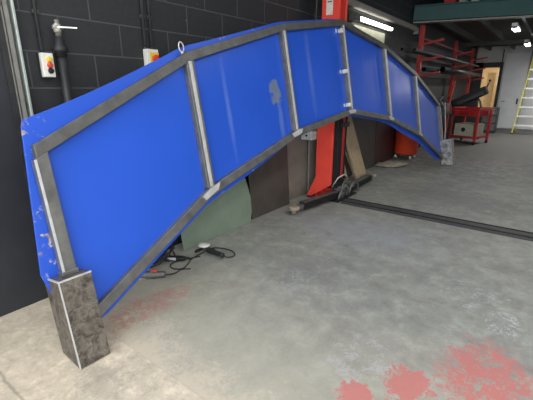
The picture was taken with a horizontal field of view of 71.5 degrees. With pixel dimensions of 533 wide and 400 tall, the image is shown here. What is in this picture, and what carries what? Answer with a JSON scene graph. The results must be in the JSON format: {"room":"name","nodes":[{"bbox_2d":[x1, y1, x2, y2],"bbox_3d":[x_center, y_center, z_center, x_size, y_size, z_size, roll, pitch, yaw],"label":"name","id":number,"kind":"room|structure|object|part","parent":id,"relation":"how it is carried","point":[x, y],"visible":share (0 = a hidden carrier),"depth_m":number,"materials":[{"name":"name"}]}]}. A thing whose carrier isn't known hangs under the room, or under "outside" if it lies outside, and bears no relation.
{"room":"metal workshop","nodes":[
{"label":"metal workshop","id":0,"kind":"room"},
{"bbox_2d":[0,50,47,316],"bbox_3d":[-2.402,-1.061,1.433,0.304,4.600,2.160,12,21,35],"label":"wall pier","id":1,"kind":"object","parent":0,"point":[22,285],"depth_m":2.50,"materials":[{"name":"black paint"}]},
{"bbox_2d":[0,0,48,297],"bbox_3d":[-1.579,-1.048,2.254,0.058,3.700,0.101,12,21,35],"label":"rail","id":2,"kind":"object","parent":1,"relation":"attached to","point":[10,43],"visible":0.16,"depth_m":2.32,"materials":[{"name":"metal"}]},
{"bbox_2d":[0,298,204,399],"bbox_3d":[-1.629,2.629,-3.162,14.000,0.200,9.999,12,21,35],"label":"floor","id":3,"kind":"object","parent":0,"point":[34,365],"depth_m":2.05,"materials":[{"name":"beige concrete"}]},
{"bbox_2d":[13,0,477,246],"bbox_3d":[3.143,-3.159,8.363,0.250,4.600,16.000,12,21,35],"label":"wall","id":4,"kind":"structure","parent":0,"point":[106,45],"depth_m":3.07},
{"bbox_2d":[30,0,43,52],"bbox_3d":[-1.483,-2.013,2.127,0.026,2.180,0.044,12,21,35],"label":"conduit","id":5,"kind":"object","parent":4,"relation":"attached to","point":[34,10],"visible":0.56,"depth_m":2.38,"materials":[{"name":"black metal"}]},
{"bbox_2d":[36,52,55,77],"bbox_3d":[-1.456,-0.895,2.457,0.081,0.156,0.080,12,21,35],"label":"box","id":6,"kind":"object","parent":4,"relation":"attached to","point":[45,60],"visible":1,"depth_m":2.44,"materials":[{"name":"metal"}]},
{"bbox_2d":[52,20,76,102],"bbox_3d":[-1.360,-0.268,2.733,0.132,1.930,0.145,12,21,35],"label":"standpipe","id":7,"kind":"object","parent":4,"relation":"attached to","point":[60,49],"visible":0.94,"depth_m":2.49,"materials":[{"name":"metal"}]},
{"bbox_3d":[-1.333,-1.149,2.467,0.128,0.020,0.032,-7,18,-23],"label":"lever","id":8,"kind":"part","parent":7,"relation":"part of","materials":[{"name":"metal"}]},
{"bbox_2d":[139,0,146,45],"bbox_3d":[-0.994,-2.237,2.730,0.026,2.100,0.044,12,21,35],"label":"conduit","id":9,"kind":"object","parent":4,"relation":"attached to","point":[142,16],"visible":0.84,"depth_m":2.96,"materials":[{"name":"black metal"}]},
{"bbox_2d":[146,0,152,46],"bbox_3d":[-0.954,-2.252,2.780,0.026,2.100,0.044,12,21,35],"label":"conduit","id":10,"kind":"object","parent":4,"relation":"attached to","point":[149,17],"visible":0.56,"depth_m":3.01,"materials":[{"name":"black metal"}]},
{"bbox_2d":[143,46,158,65],"bbox_3d":[-0.943,-1.182,3.059,0.099,0.160,0.110,12,21,35],"label":"switch","id":11,"kind":"object","parent":4,"relation":"attached to","point":[150,55],"visible":0.69,"depth_m":3.03,"materials":[{"name":"white plastic"}]},
{"bbox_3d":[-0.925,-1.173,3.063,0.004,0.090,0.084,12,21,35],"label":"plate","id":12,"kind":"part","parent":11,"relation":"part of","materials":[{"name":"yellow plastic"}]},
{"bbox_3d":[-0.906,-1.169,3.057,0.034,0.059,0.059,12,21,35],"label":"knob","id":13,"kind":"part","parent":11,"relation":"part of","materials":[{"name":"red plastic"}]},
{"bbox_2d":[353,24,384,42],"bbox_3d":[1.778,-2.749,6.389,0.012,0.360,1.350,12,21,35],"label":"board","id":14,"kind":"object","parent":4,"relation":"attached to","point":[379,36],"visible":0.36,"depth_m":6.48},
{"bbox_2d":[349,12,392,31],"bbox_3d":[1.828,-2.993,6.282,0.130,0.110,1.680,12,21,35],"label":"wall lamp","id":15,"kind":"object","parent":4,"relation":"attached to","point":[355,16],"visible":1,"depth_m":6.00,"materials":[{"name":"white plastic"}]},
{"bbox_2d":[348,0,418,34],"bbox_3d":[1.981,-3.204,6.451,0.100,0.155,4.300,12,21,35],"label":"beam","id":16,"kind":"structure","parent":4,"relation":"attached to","point":[357,5],"depth_m":6.46,"materials":[{"name":"grey metal"}]},
{"bbox_2d":[102,128,532,399],"bbox_3d":[6.635,-0.282,6.455,9.030,0.200,16.000,12,21,35],"label":"floor","id":17,"kind":"structure","parent":0,"point":[329,300],"depth_m":2.75,"materials":[{"name":"grey concrete"}]},
{"bbox_2d":[150,245,175,267],"bbox_3d":[-0.976,0.495,3.329,0.255,0.108,0.340,12,21,35],"label":"coil","id":18,"kind":"object","parent":17,"relation":"on","point":[170,248],"visible":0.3,"depth_m":3.27,"materials":[{"name":"black rubber"}]},
{"bbox_2d":[138,268,190,280],"bbox_3d":[-0.841,0.596,3.074,0.438,0.078,0.114,-7,18,-21],"label":"tool","id":19,"kind":"object","parent":17,"relation":"on","point":[153,273],"visible":0.87,"depth_m":3.02,"materials":[{"name":"grey metal"}]},
{"bbox_2d":[156,253,191,262],"bbox_3d":[-0.846,0.513,3.357,0.320,0.070,0.171,-4,17,-13],"label":"grinder","id":20,"kind":"object","parent":17,"relation":"on","point":[172,258],"visible":0.56,"depth_m":3.31,"materials":[{"name":"black paint"}]},
{"bbox_2d":[170,242,234,269],"bbox_3d":[-0.602,0.490,3.412,0.612,0.082,0.316,-9,19,-26],"label":"grinder","id":21,"kind":"object","parent":17,"relation":"on","point":[204,246],"visible":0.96,"depth_m":3.44,"materials":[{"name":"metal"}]},
{"bbox_2d":[181,178,251,250],"bbox_3d":[-0.529,-0.123,3.858,0.138,1.000,1.050,12,21,35],"label":"board","id":22,"kind":"object","parent":17,"relation":"on","point":[232,209],"visible":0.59,"depth_m":3.94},
{"bbox_2d":[20,19,454,369],"bbox_3d":[1.167,-1.038,4.679,0.651,2.305,7.617,14,22,38],"label":"panel","id":23,"kind":"object","parent":17,"relation":"on","point":[118,170],"visible":1,"depth_m":2.67,"materials":[{"name":"metal"}]},
{"bbox_3d":[-1.180,0.083,2.056,0.052,0.692,0.078,0,13,41],"label":"post","id":24,"kind":"part","parent":23,"relation":"part of","materials":[{"name":"metal"}]},
{"bbox_3d":[1.012,-1.601,4.580,0.052,1.183,7.315,0,13,41],"label":"rail","id":25,"kind":"part","parent":23,"relation":"part of","materials":[{"name":"metal"}]},
{"bbox_3d":[1.165,-0.584,4.752,0.052,1.158,7.230,0,13,41],"label":"rail","id":26,"kind":"part","parent":23,"relation":"part of","materials":[{"name":"metal"}]},
{"bbox_3d":[3.463,-1.529,7.393,0.052,0.686,0.073,0,13,41],"label":"post","id":27,"kind":"part","parent":23,"relation":"part of","materials":[{"name":"metal"}]},
{"bbox_2d":[248,145,289,219],"bbox_3d":[0.033,-0.415,4.563,0.094,1.150,0.800,12,21,35],"label":"board","id":28,"kind":"object","parent":17,"relation":"on","point":[269,182],"visible":0.52,"depth_m":4.61,"materials":[{"name":"brown wood"}]},
{"bbox_2d":[287,129,316,199],"bbox_3d":[0.595,-0.869,5.286,0.025,1.600,1.130,12,21,35],"label":"board","id":29,"kind":"object","parent":17,"relation":"on","point":[297,149],"visible":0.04,"depth_m":5.20,"materials":[{"name":"grey wood"}]},
{"bbox_2d":[308,130,314,190],"bbox_3d":[0.645,-0.822,5.305,0.044,1.500,0.160,12,21,35],"label":"board","id":30,"kind":"object","parent":17,"relation":"on","point":[311,143],"visible":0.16,"depth_m":5.37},
{"bbox_2d":[288,0,375,214],"bbox_3d":[0.991,-1.514,5.045,0.613,2.975,2.437,12,21,35],"label":"lift","id":31,"kind":"object","parent":17,"relation":"on","point":[329,184],"visible":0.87,"depth_m":5.01,"materials":[{"name":"red metal"}]},
{"bbox_2d":[315,0,317,19],"bbox_3d":[0.607,-2.482,4.576,0.031,1.303,0.112,-4,17,-13],"label":"hanging cable","id":32,"kind":"object","parent":31,"relation":"hanging from","point":[316,5],"visible":0.34,"depth_m":4.57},
{"bbox_3d":[0.740,-0.016,4.936,0.100,0.085,0.827,16,23,42],"label":"arm","id":33,"kind":"part","parent":31,"relation":"part of","materials":[{"name":"black paint"}]},
{"bbox_3d":[0.740,-0.059,4.923,0.090,0.006,0.827,16,23,42],"label":"arm","id":34,"kind":"part","parent":31,"relation":"part of","materials":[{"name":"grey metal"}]},
{"bbox_3d":[0.770,-2.407,4.501,0.090,0.280,0.002,12,21,35],"label":"label plate","id":35,"kind":"part","parent":31,"relation":"part of","materials":[{"name":"white paper"}]},
{"bbox_3d":[0.959,-0.080,5.412,0.500,0.018,0.600,12,21,35],"label":"plate","id":36,"kind":"part","parent":31,"relation":"part of","materials":[{"name":"metal"}]},
{"bbox_3d":[1.402,-0.295,5.704,0.090,0.006,1.042,11,20,32],"label":"arm","id":37,"kind":"part","parent":31,"relation":"part of","materials":[{"name":"grey metal"}]},
{"bbox_3d":[1.402,-0.252,5.717,0.100,0.085,1.042,11,20,32],"label":"arm","id":38,"kind":"part","parent":31,"relation":"part of","materials":[{"name":"black paint"}]},
{"bbox_2d":[345,151,354,179],"bbox_3d":[1.295,-0.745,5.981,0.427,0.952,0.034,-3,17,-11],"label":"batten","id":39,"kind":"object","parent":17,"relation":"on","point":[347,156],"visible":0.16,"depth_m":6.02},
{"bbox_2d":[346,116,365,178],"bbox_3d":[1.345,-1.031,5.960,0.831,1.586,0.284,-4,17,-14],"label":"plank","id":40,"kind":"object","parent":17,"relation":"on","point":[353,149],"visible":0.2,"depth_m":6.02,"materials":[{"name":"beige wood"}]},
{"bbox_2d":[344,116,375,178],"bbox_3d":[1.598,-1.063,6.583,0.059,1.220,1.750,12,21,35],"label":"board","id":41,"kind":"object","parent":17,"relation":"on","point":[365,129],"visible":0.24,"depth_m":6.90,"materials":[{"name":"black wood"}]},
{"bbox_2d":[374,122,394,164],"bbox_3d":[2.486,-1.224,7.771,0.041,0.840,1.090,12,21,35],"label":"board","id":42,"kind":"object","parent":17,"relation":"on","point":[384,137],"visible":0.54,"depth_m":7.71,"materials":[{"name":"brown wood"}]},
{"bbox_2d":[375,160,407,167],"bbox_3d":[2.518,-0.733,7.442,0.798,0.091,0.467,-7,18,-23],"label":"crumpled cloth","id":43,"kind":"object","parent":17,"relation":"on","point":[389,164],"visible":1,"depth_m":7.35,"materials":[{"name":"beige fabric"}]},
{"bbox_2d":[394,130,418,158],"bbox_3d":[3.124,-1.367,8.224,0.536,0.852,0.536,12,21,35],"label":"bin","id":44,"kind":"object","parent":17,"relation":"on","point":[405,146],"visible":0.64,"depth_m":8.08,"materials":[{"name":"red plastic"}]},
{"bbox_2d":[418,112,452,147],"bbox_3d":[4.597,-1.931,10.073,0.470,0.860,1.600,12,21,35],"label":"bench","id":45,"kind":"object","parent":17,"relation":"on","point":[442,113],"visible":0.24,"depth_m":10.44,"materials":[{"name":"metal"}]},
{"bbox_2d":[438,97,443,112],"bbox_3d":[4.518,-2.500,9.731,0.358,0.428,0.445,12,21,35],"label":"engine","id":46,"kind":"object","parent":45,"relation":"on","point":[441,98],"visible":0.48,"depth_m":9.56,"materials":[{"name":"metal"}]},
{"bbox_2d":[442,103,449,111],"bbox_3d":[4.904,-2.567,10.293,0.280,0.230,0.320,12,21,35],"label":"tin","id":47,"kind":"object","parent":45,"relation":"on","point":[446,104],"visible":0.35,"depth_m":10.18,"materials":[{"name":"grey metal"}]},
{"bbox_3d":[5.192,-2.041,10.538,0.060,0.800,0.060,12,21,35],"label":"leg","id":48,"kind":"part","parent":45,"relation":"part of","materials":[{"name":"metal"}]},
{"bbox_2d":[341,198,532,241],"bbox_3d":[3.983,0.645,2.994,7.310,0.030,0.250,12,21,35],"label":"strip","id":49,"kind":"object","parent":17,"relation":"on","point":[509,232],"visible":1,"depth_m":4.33,"materials":[{"name":"black paint"}]},
{"bbox_2d":[444,103,445,138],"bbox_3d":[4.515,-1.876,9.388,0.034,1.153,0.160,-13,21,-37],"label":"pole","id":50,"kind":"object","parent":17,"relation":"on","point":[444,103],"visible":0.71,"depth_m":9.33,"materials":[{"name":"metal"}]},
{"bbox_2d":[416,25,487,138],"bbox_3d":[5.391,-3.125,10.669,0.584,2.800,6.220,12,21,35],"label":"rack","id":51,"kind":"object","parent":17,"relation":"on","point":[422,38],"visible":0.66,"depth_m":10.68,"materials":[{"name":"red metal"}]},
{"bbox_3d":[3.597,-2.786,8.194,0.447,0.128,0.050,12,21,35],"label":"arm","id":52,"kind":"part","parent":51,"relation":"part of","materials":[{"name":"red paint"}]},
{"bbox_3d":[3.597,-3.092,8.101,0.447,0.128,0.050,12,21,35],"label":"arm","id":53,"kind":"part","parent":51,"relation":"part of","materials":[{"name":"red paint"}]},
{"bbox_3d":[3.597,-3.417,8.002,0.447,0.128,0.050,12,21,35],"label":"arm","id":54,"kind":"part","parent":51,"relation":"part of","materials":[{"name":"red paint"}]},
{"bbox_2d":[401,48,474,66],"bbox_3d":[4.755,-3.640,9.660,0.047,0.047,7.450,12,21,35],"label":"tube","id":55,"kind":"object","parent":51,"relation":"on","point":[402,49],"visible":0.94,"depth_m":8.06,"materials":[{"name":"metal"}]},
{"bbox_2d":[413,48,478,66],"bbox_3d":[4.994,-3.697,9.781,0.051,0.051,7.150,12,21,35],"label":"tube","id":56,"kind":"object","parent":51,"relation":"on","point":[414,49],"visible":1,"depth_m":8.67,"materials":[{"name":"grey metal"}]},
{"bbox_2d":[421,67,475,77],"bbox_3d":[5.241,-3.519,10.295,0.089,0.089,6.150,12,21,35],"label":"tube","id":57,"kind":"object","parent":51,"relation":"on","point":[424,69],"visible":0.75,"depth_m":8.80,"materials":[{"name":"metal"}]},
{"bbox_3d":[5.293,-4.247,10.440,0.030,0.030,6.150,12,21,35],"label":"tie rail","id":58,"kind":"part","parent":51,"relation":"part of","materials":[{"name":"red metal"}]},
{"bbox_2d":[440,67,480,76],"bbox_3d":[5.626,-3.622,10.516,0.109,0.109,5.100,12,21,35],"label":"tube","id":59,"kind":"object","parent":51,"relation":"on","point":[443,69],"visible":1,"depth_m":9.76,"materials":[{"name":"metal"}]},
{"bbox_2d":[449,107,492,144],"bbox_3d":[5.753,-2.118,10.483,0.770,0.980,0.780,-11,20,-32],"label":"trolley","id":60,"kind":"object","parent":17,"relation":"on","point":[476,112],"visible":0.91,"depth_m":10.25,"materials":[{"name":"red metal"}]},
{"bbox_3d":[5.282,-2.164,10.592,0.060,0.805,0.060,-11,20,-32],"label":"leg","id":61,"kind":"part","parent":60,"relation":"part of","materials":[{"name":"red paint"}]},
{"bbox_2d":[450,134,485,138],"bbox_3d":[5.757,-1.832,10.572,0.720,0.040,0.720,-11,20,-32],"label":"shelf","id":62,"kind":"object","parent":60,"relation":"attached to","point":[474,136],"depth_m":10.32,"materials":[{"name":"red metal"}]},
{"bbox_2d":[454,122,483,136],"bbox_3d":[5.746,-2.008,10.511,0.526,0.330,0.560,-11,20,-32],"label":"carton","id":63,"kind":"object","parent":60,"relation":"on","point":[464,128],"visible":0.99,"depth_m":10.36,"materials":[{"name":"beige cardboard"}]},
{"bbox_3d":[5.734,-2.437,10.373,0.675,0.135,0.620,-11,20,-32],"label":"drawer","id":64,"kind":"part","parent":60,"relation":"part of","materials":[{"name":"red paint"}]},
{"bbox_2d":[452,107,492,110],"bbox_3d":[5.757,-2.549,10.355,0.720,0.080,0.780,-11,20,-32],"label":"tray","id":65,"kind":"object","parent":60,"relation":"on","point":[453,108],"depth_m":10.18,"materials":[{"name":"red paint"}]},
{"bbox_3d":[5.683,-1.991,10.020,0.060,0.805,0.060,-11,20,-32],"label":"leg","id":66,"kind":"part","parent":60,"relation":"part of","materials":[{"name":"red paint"}]},
{"bbox_3d":[6.231,-2.097,10.371,0.060,0.805,0.060,-11,20,-32],"label":"leg","id":67,"kind":"part","parent":60,"relation":"part of","materials":[{"name":"red paint"}]},
{"bbox_2d":[451,79,493,138],"bbox_3d":[6.398,-2.840,11.538,1.220,1.750,0.630,11,20,31],"label":"saw","id":68,"kind":"object","parent":17,"relation":"on","point":[466,100],"visible":0.52,"depth_m":11.40,"materials":[{"name":"black paint"}]},
{"bbox_3d":[6.297,-3.183,11.483,1.001,0.671,0.220,11,20,31],"label":"arm","id":69,"kind":"part","parent":68,"relation":"part of","materials":[{"name":"black paint"}]},
{"bbox_3d":[6.247,-3.116,11.363,0.698,0.421,0.030,11,20,31],"label":"blade","id":70,"kind":"part","parent":68,"relation":"part of","materials":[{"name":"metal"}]},
{"bbox_2d":[482,107,499,133],"bbox_3d":[7.786,-2.788,12.904,0.440,0.860,0.530,12,21,35],"label":"base cabinet","id":71,"kind":"object","parent":17,"relation":"on","point":[494,120],"visible":0.5,"depth_m":12.71,"materials":[{"name":"metal"}]},
{"bbox_3d":[7.639,-2.522,12.783,0.400,0.220,0.015,12,21,35],"label":"drawer","id":72,"kind":"part","parent":71,"relation":"part of","materials":[{"name":"grey metal"}]},
{"bbox_3d":[7.639,-2.770,12.707,0.400,0.220,0.015,12,21,35],"label":"drawer","id":73,"kind":"part","parent":71,"relation":"part of","materials":[{"name":"grey metal"}]},
{"bbox_2d":[510,58,532,133],"bbox_3d":[8.995,-3.550,12.469,0.800,2.590,1.234,12,21,35],"label":"step ladder","id":74,"kind":"object","parent":17,"relation":"on","point":[530,68],"visible":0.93,"depth_m":12.39,"materials":[{"name":"yellow metal"}]},
{"bbox_2d":[427,14,532,46],"bbox_3d":[9.091,-4.171,8.430,8.780,0.140,8.222,12,21,35],"label":"ceiling","id":75,"kind":"structure","parent":0,"point":[475,28],"depth_m":9.95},
{"bbox_2d":[444,0,456,2],"bbox_3d":[3.901,-4.192,7.843,0.236,0.240,0.216,12,21,35],"label":"storage box","id":76,"kind":"object","parent":75,"relation":"on","point":[445,1],"visible":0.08,"depth_m":7.77,"materials":[{"name":"red paint"}]},
{"bbox_2d":[434,19,491,50],"bbox_3d":[5.986,-4.750,10.824,0.060,0.140,7.975,12,21,35],"label":"beam","id":77,"kind":"structure","parent":75,"relation":"attached to","point":[451,26],"depth_m":9.77,"materials":[{"name":"black metal"}]},
{"bbox_2d":[478,17,515,49],"bbox_3d":[6.649,-4.643,10.473,0.060,0.140,7.754,12,21,35],"label":"beam","id":78,"kind":"structure","parent":75,"relation":"attached to","point":[488,24],"depth_m":9.33,"materials":[{"name":"black metal"}]},
{"bbox_2d":[521,15,532,37],"bbox_3d":[7.313,-4.537,10.122,0.060,0.140,7.532,12,21,35],"label":"beam","id":79,"kind":"structure","parent":75,"relation":"attached to","point":[527,21],"depth_m":8.42,"materials":[{"name":"grey metal"}]},
{"bbox_2d":[511,23,520,31],"bbox_3d":[5.228,-3.610,7.750,0.120,0.100,0.720,12,21,35],"label":"ceiling lamp","id":80,"kind":"object","parent":79,"relation":"hanging from","point":[515,27],"visible":1,"depth_m":7.57,"materials":[{"name":"white plastic"}]},
{"bbox_2d":[523,39,530,45],"bbox_3d":[7.100,-4.269,10.066,0.120,0.100,0.850,12,21,35],"label":"ceiling lamp","id":81,"kind":"object","parent":79,"relation":"attached to","point":[526,42],"visible":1,"depth_m":9.77,"materials":[{"name":"white plastic"}]},
{"bbox_2d":[478,68,499,106],"bbox_3d":[9.391,-4.503,15.396,3.300,3.100,2.500,12,21,35],"label":"wall","id":82,"kind":"structure","parent":0,"point":[486,71],"depth_m":16.35,"materials":[{"name":"beige wood"}]},
{"bbox_2d":[476,44,532,129],"bbox_3d":[11.623,-4.237,11.926,9.230,4.600,0.200,12,21,35],"label":"wall","id":83,"kind":"structure","parent":0,"point":[496,54],"depth_m":13.84,"materials":[{"name":"grey paint"}]},
{"bbox_2d":[471,62,503,106],"bbox_3d":[8.431,-4.040,14.349,0.950,2.420,0.070,12,21,35],"label":"trim","id":84,"kind":"structure","parent":83,"relation":"attached to","point":[476,84],"depth_m":14.13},
{"bbox_2d":[497,49,504,87],"bbox_3d":[8.745,-4.885,13.791,0.060,1.360,0.050,12,21,35],"label":"conduit","id":85,"kind":"object","parent":83,"relation":"attached to","point":[504,49],"visible":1,"depth_m":13.78,"materials":[{"name":"black metal"}]},
{"bbox_2d":[497,52,532,129],"bbox_3d":[9.334,-3.992,13.619,1.250,2.690,0.101,12,21,35],"label":"door","id":86,"kind":"structure","parent":83,"relation":"in","point":[516,69],"depth_m":13.69,"materials":[{"name":"metal"}]},
{"bbox_3d":[9.330,-3.093,15.739,3.300,0.200,2.700,12,21,35],"label":"floor","id":87,"kind":"structure","parent":0,"visible":0},
{"bbox_2d":[483,73,495,106],"bbox_3d":[9.180,-4.179,15.360,0.280,2.100,0.040,12,21,35],"label":"plywood sheet","id":88,"kind":"object","parent":87,"relation":"on","point":[487,98],"visible":0.64,"depth_m":15.22,"materials":[{"name":"beige wood"}]},
{"bbox_3d":[10.306,-1.577,3.140,0.200,4.600,16.000,12,21,35],"label":"wall","id":89,"kind":"structure","parent":0,"visible":0},
{"bbox_2d":[459,39,532,46],"bbox_3d":[9.560,-4.096,9.079,8.760,0.100,0.100,12,21,35],"label":"beam","id":90,"kind":"structure","parent":89,"relation":"attached to","point":[518,41],"depth_m":11.03,"materials":[{"name":"black metal"}]},
{"bbox_3d":[9.304,-4.219,9.070,0.060,0.140,6.868,12,21,35],"label":"ceiling","id":91,"kind":"structure","parent":0,"visible":0},
{"bbox_2d":[413,0,532,23],"bbox_3d":[7.375,-3.447,6.278,9.113,0.340,0.170,6,18,20],"label":"beam","id":92,"kind":"structure","parent":91,"relation":"attached to","point":[473,10],"depth_m":7.42,"materials":[{"name":"teal metal"}]}
]}

